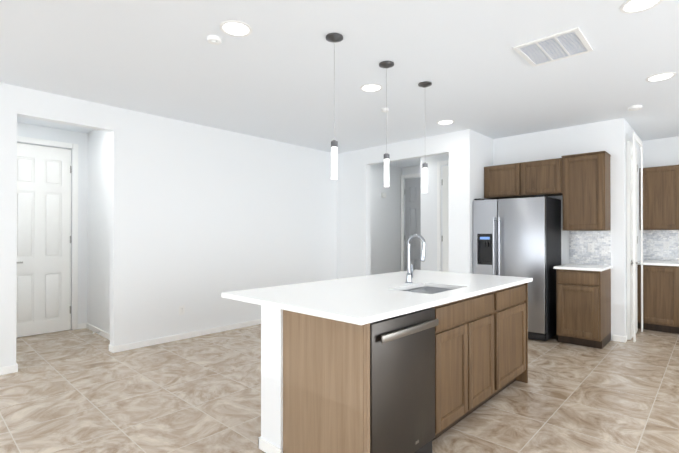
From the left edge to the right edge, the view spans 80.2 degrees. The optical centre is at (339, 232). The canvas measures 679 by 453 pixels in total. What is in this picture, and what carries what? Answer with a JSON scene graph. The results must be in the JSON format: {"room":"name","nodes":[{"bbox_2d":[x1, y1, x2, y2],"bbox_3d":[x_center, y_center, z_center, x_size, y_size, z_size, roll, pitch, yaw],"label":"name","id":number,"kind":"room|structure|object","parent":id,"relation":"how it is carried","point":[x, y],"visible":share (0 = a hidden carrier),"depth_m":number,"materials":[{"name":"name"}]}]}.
{"room":"kitchen","nodes":[
{"label":"kitchen","id":0,"kind":"room"},
{"bbox_2d":[17,122,84,329],"bbox_3d":[-3.928,-0.027,5.223,0.120,2.700,1.110,0,0,43],"label":"wall","id":1,"kind":"structure","parent":0,"point":[23,129],"depth_m":5.52,"materials":[{"name":"white paint"}]},
{"bbox_2d":[16,136,77,337],"bbox_3d":[-3.876,0.059,5.202,0.095,2.524,0.858,0,0,43],"label":"hall door","id":2,"kind":"structure","parent":1,"relation":"in","point":[43,296],"depth_m":5.27,"materials":[{"name":"white paint"}]},
{"bbox_2d":[85,130,109,333],"bbox_3d":[-2.982,-0.027,5.189,1.550,2.700,0.130,0,0,43],"label":"wall","id":3,"kind":"structure","parent":0,"point":[93,227],"depth_m":5.29,"materials":[{"name":"white paint"}]},
{"bbox_2d":[85,323,109,339],"bbox_3d":[-2.981,1.287,5.096,1.430,0.072,0.015,0,0,43],"label":"baseboard","id":4,"kind":"structure","parent":3,"relation":"attached to","point":[104,334],"depth_m":5.22,"materials":[{"name":"white paint"}]},
{"bbox_2d":[0,83,401,366],"bbox_3d":[-2.437,-0.030,4.549,0.120,2.700,11.120,0,0,43],"label":"wall","id":5,"kind":"structure","parent":0,"point":[202,218],"depth_m":5.10,"materials":[{"name":"white paint"}]},
{"bbox_2d":[0,363,17,374],"bbox_3d":[-4.610,1.273,2.121,0.015,0.072,4.612,0,0,43],"label":"baseboard","id":6,"kind":"structure","parent":5,"relation":"attached to","point":[13,368],"depth_m":3.75,"materials":[{"name":"white paint"}]},
{"bbox_2d":[179,305,184,314],"bbox_3d":[-1.946,0.962,4.976,0.008,0.115,0.070,0,0,43],"label":"outlet","id":7,"kind":"object","parent":5,"relation":"attached to","point":[181,310],"visible":1,"depth_m":4.98,"materials":[{"name":"white plastic"}]},
{"bbox_2d":[111,319,260,352],"bbox_3d":[-1.259,1.290,5.707,0.018,0.072,3.572,0,0,43],"label":"baseboard","id":8,"kind":"structure","parent":5,"relation":"attached to","point":[135,345],"depth_m":4.95,"materials":[{"name":"white paint"}]},
{"bbox_2d":[0,324,678,452],"bbox_3d":[-0.034,1.361,2.559,10.500,0.100,12.100,0,0,43],"label":"floor","id":9,"kind":"structure","parent":0,"point":[85,390],"depth_m":3.15,"materials":[{"name":"tile"}]},
{"bbox_2d":[258,282,527,452],"bbox_3d":[0.596,0.869,2.964,0.876,0.882,2.252,0,0,43],"label":"kitchen island","id":10,"kind":"object","parent":9,"relation":"on","point":[413,361],"depth_m":2.25,"materials":[{"name":"brown wood"}]},
{"bbox_2d":[221,270,532,325],"bbox_3d":[0.461,0.412,3.086,1.190,0.030,2.340,0,0,43],"label":"island countertop","id":11,"kind":"structure","parent":10,"relation":"on","point":[355,301],"depth_m":2.56,"materials":[{"name":"white stone"}]},
{"bbox_2d":[401,234,425,281],"bbox_3d":[0.595,0.204,3.128,0.179,0.386,0.082,0,0,43],"label":"faucet","id":12,"kind":"object","parent":11,"relation":"on","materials":[{"name":"silver metal"}]},
{"bbox_2d":[401,286,460,293],"bbox_3d":[0.635,0.519,2.883,0.420,0.209,0.580,0,0,43],"label":"sink","id":13,"kind":"object","parent":11,"relation":"in","point":[420,289],"depth_m":3.06,"materials":[{"name":"silver metal"}]},
{"bbox_2d":[370,307,438,452],"bbox_3d":[0.145,0.863,2.326,0.664,0.855,0.596,0,0,43],"label":"dishwasher","id":14,"kind":"object","parent":10,"relation":"in","point":[402,346],"depth_m":2.10,"materials":[{"name":"grey metal"}]},
{"bbox_2d":[473,195,560,340],"bbox_3d":[2.334,0.427,5.338,0.897,1.753,0.762,0,0,43],"label":"refrigerator","id":15,"kind":"object","parent":9,"relation":"on","point":[517,237],"visible":0.77,"depth_m":5.01,"materials":[{"name":"silver metal"}]},
{"bbox_2d":[553,264,612,348],"bbox_3d":[2.940,0.862,4.857,0.490,0.914,0.640,0,0,43],"label":"base cabinet","id":16,"kind":"object","parent":9,"relation":"on","point":[583,304],"visible":1,"depth_m":4.65,"materials":[{"name":"brown wood"}]},
{"bbox_2d":[637,264,678,333],"bbox_3d":[4.479,0.881,5.581,0.530,0.882,0.760,0,0,43],"label":"base cabinet","id":17,"kind":"object","parent":9,"relation":"on","point":[661,295],"depth_m":5.32,"materials":[{"name":"brown wood"}]},
{"bbox_2d":[638,260,678,267],"bbox_3d":[4.981,0.421,5.101,1.920,0.030,0.780,0,0,43],"label":"countertop","id":18,"kind":"structure","parent":17,"relation":"on","point":[668,264],"depth_m":5.45,"materials":[{"name":"white stone"}]},
{"bbox_2d":[0,0,678,167],"bbox_3d":[-0.034,-1.439,2.572,10.500,0.100,12.100,0,0,43],"label":"ceiling","id":19,"kind":"structure","parent":0,"point":[270,76],"depth_m":3.35,"materials":[{"name":"white paint"}]},
{"bbox_2d":[207,35,221,44],"bbox_3d":[-0.893,-1.370,2.882,0.100,0.033,0.100,0,0,43],"label":"smoke detector","id":20,"kind":"object","parent":19,"relation":"attached to","point":[214,39],"visible":0.98,"depth_m":2.85,"materials":[{"name":"white plastic"}]},
{"bbox_2d":[220,20,251,36],"bbox_3d":[-0.705,-1.384,2.747,0.216,0.007,0.216,0,0,43],"label":"recessed light","id":21,"kind":"object","parent":19,"relation":"in","point":[235,28],"visible":1,"depth_m":2.74,"materials":[{"name":"white plastic"}]},
{"bbox_2d":[326,33,342,178],"bbox_3d":[-0.037,-0.882,2.859,0.124,1.009,0.124,0,0,43],"label":"pendant light","id":22,"kind":"object","parent":19,"relation":"hanging from","point":[334,38],"visible":1,"depth_m":2.84,"materials":[{"name":"grey glass"}]},
{"bbox_2d":[360,84,382,91],"bbox_3d":[0.304,-1.379,3.857,0.216,0.007,0.216,0,0,43],"label":"recessed light","id":23,"kind":"object","parent":19,"relation":"in","point":[371,87],"visible":1,"depth_m":3.84,"materials":[{"name":"white plastic"}]},
{"bbox_2d":[379,61,393,186],"bbox_3d":[0.387,-0.880,3.313,0.124,1.009,0.124,0,0,43],"label":"pendant light","id":24,"kind":"object","parent":19,"relation":"hanging from","point":[386,64],"visible":0.98,"depth_m":3.29,"materials":[{"name":"grey glass"}]},
{"bbox_2d":[418,81,431,191],"bbox_3d":[0.796,-0.878,3.751,0.124,1.009,0.124,0,0,43],"label":"pendant light","id":25,"kind":"object","parent":19,"relation":"hanging from","point":[424,84],"visible":0.98,"depth_m":3.73,"materials":[{"name":"grey glass"}]},
{"bbox_2d":[437,120,453,124],"bbox_3d":[1.325,-1.374,5.038,0.216,0.007,0.216,0,0,43],"label":"recessed light","id":26,"kind":"object","parent":19,"relation":"in","point":[443,122],"visible":1,"depth_m":5.05,"materials":[{"name":"white plastic"}]},
{"bbox_2d":[513,27,592,66],"bbox_3d":[1.609,-1.380,3.035,0.430,0.011,0.460,0,0,43],"label":"ceiling vent","id":27,"kind":"object","parent":19,"relation":"in","point":[572,42],"visible":1,"depth_m":3.02,"materials":[{"name":"white plastic"}]},
{"bbox_2d":[628,105,641,110],"bbox_3d":[3.242,-1.361,4.424,0.132,0.037,0.132,0,0,43],"label":"smoke detector","id":28,"kind":"object","parent":19,"relation":"attached to","point":[634,107],"visible":1,"depth_m":4.39,"materials":[{"name":"white plastic"}]},
{"bbox_2d":[620,0,662,13],"bbox_3d":[1.831,-1.386,2.445,0.216,0.007,0.216,0,0,43],"label":"recessed light","id":29,"kind":"object","parent":19,"relation":"in","point":[631,6],"visible":1,"depth_m":2.46,"materials":[{"name":"white plastic"}]},
{"bbox_2d":[646,72,675,81],"bbox_3d":[2.861,-1.381,3.591,0.216,0.007,0.216,0,0,43],"label":"recessed light","id":30,"kind":"object","parent":19,"relation":"in","point":[660,76],"visible":1,"depth_m":3.59,"materials":[{"name":"white plastic"}]},
{"bbox_2d":[337,129,476,278],"bbox_3d":[0.884,-0.022,6.237,2.430,2.700,0.120,0,0,43],"label":"wall","id":31,"kind":"structure","parent":0,"point":[469,152],"depth_m":6.13,"materials":[{"name":"white paint"}]},
{"bbox_2d":[402,165,419,270],"bbox_3d":[1.770,-0.013,8.146,1.120,2.700,0.120,0,0,43],"label":"wall","id":32,"kind":"structure","parent":0,"point":[413,169],"depth_m":8.43,"materials":[{"name":"white paint"}]},
{"bbox_2d":[401,173,420,270],"bbox_3d":[1.600,0.073,8.154,0.808,2.524,0.095,0,0,43],"label":"hall door","id":33,"kind":"structure","parent":32,"relation":"in","point":[412,206],"depth_m":8.28,"materials":[{"name":"grey paint"}]},
{"bbox_2d":[420,154,448,271],"bbox_3d":[1.956,-0.020,6.741,1.310,2.700,0.120,0,0,43],"label":"wall","id":34,"kind":"structure","parent":0,"point":[429,217],"depth_m":7.00,"materials":[{"name":"white paint"}]},
{"bbox_2d":[437,160,448,271],"bbox_3d":[2.009,0.065,6.540,0.908,2.524,0.095,0,0,43],"label":"hall door","id":35,"kind":"structure","parent":34,"relation":"in","point":[445,201],"depth_m":6.78,"materials":[{"name":"white paint"}]},
{"bbox_2d":[477,132,492,199],"bbox_3d":[2.046,-0.024,5.789,0.120,2.700,0.750,0,0,43],"label":"wall","id":36,"kind":"structure","parent":0,"point":[484,143],"depth_m":5.67,"materials":[{"name":"white paint"}]},
{"bbox_2d":[493,120,612,340],"bbox_3d":[2.842,-0.026,5.476,1.470,2.700,0.120,0,0,43],"label":"wall","id":37,"kind":"structure","parent":0,"point":[611,137],"depth_m":5.31,"materials":[{"name":"white paint"}]},
{"bbox_2d":[484,162,527,198],"bbox_3d":[2.352,-0.704,5.615,0.566,0.440,0.346,0,0,43],"label":"upper cabinet","id":38,"kind":"object","parent":37,"relation":"attached to","point":[507,181],"depth_m":5.47,"materials":[{"name":"brown wood"}]},
{"bbox_2d":[528,156,563,196],"bbox_3d":[2.669,-0.706,5.318,0.566,0.440,0.346,0,0,43],"label":"upper cabinet","id":39,"kind":"object","parent":37,"relation":"attached to","point":[545,177],"depth_m":5.13,"materials":[{"name":"brown wood"}]},
{"bbox_2d":[560,151,610,230],"bbox_3d":[3.041,-0.485,4.971,0.450,0.925,0.346,0,0,43],"label":"upper cabinet","id":40,"kind":"object","parent":37,"relation":"attached to","point":[580,183],"depth_m":4.84,"materials":[{"name":"brown wood"}]},
{"bbox_2d":[569,231,610,264],"bbox_3d":[3.157,0.192,5.093,0.450,0.424,0.007,0,0,43],"label":"tile backsplash","id":41,"kind":"structure","parent":37,"relation":"attached to","point":[579,241],"depth_m":5.08,"materials":[{"name":"tile"}]},
{"bbox_2d":[588,243,593,251],"bbox_3d":[3.165,0.193,5.074,0.070,0.115,0.008,0,0,43],"label":"outlet","id":42,"kind":"object","parent":41,"relation":"attached to","point":[590,247],"visible":1,"depth_m":5.07,"materials":[{"name":"white plastic"}]},
{"bbox_2d":[613,118,641,335],"bbox_3d":[3.941,-0.025,5.489,0.120,2.700,1.640,0,0,43],"label":"wall","id":43,"kind":"structure","parent":0,"point":[622,131],"depth_m":4.90,"materials":[{"name":"white paint"}]},
{"bbox_2d":[626,132,642,341],"bbox_3d":[3.773,0.059,5.147,0.095,2.524,0.758,0,0,43],"label":"pantry door","id":44,"kind":"structure","parent":43,"relation":"in","point":[632,236],"depth_m":4.96,"materials":[{"name":"white paint"}]},
{"bbox_2d":[642,136,678,260],"bbox_3d":[5.989,-0.029,4.781,4.080,2.700,0.120,0,0,43],"label":"wall","id":45,"kind":"structure","parent":0,"point":[661,152],"depth_m":5.89,"materials":[{"name":"white paint"}]},
{"bbox_2d":[639,165,678,229],"bbox_3d":[4.621,-0.479,5.739,0.530,0.890,0.344,0,0,43],"label":"upper cabinet","id":46,"kind":"object","parent":45,"relation":"attached to","point":[660,197],"visible":0.98,"depth_m":5.64,"materials":[{"name":"brown wood"}]},
{"bbox_2d":[643,230,678,260],"bbox_3d":[5.237,0.186,5.394,1.897,0.439,0.007,0,0,43],"label":"tile backsplash","id":47,"kind":"structure","parent":45,"relation":"attached to","point":[653,240],"depth_m":5.90,"materials":[{"name":"tile"}]},
{"bbox_2d":[663,242,669,249],"bbox_3d":[4.741,0.196,5.847,0.070,0.115,0.008,0,0,43],"label":"outlet","id":48,"kind":"object","parent":47,"relation":"attached to","point":[666,245],"visible":1,"depth_m":5.84,"materials":[{"name":"white plastic"}]}
]}

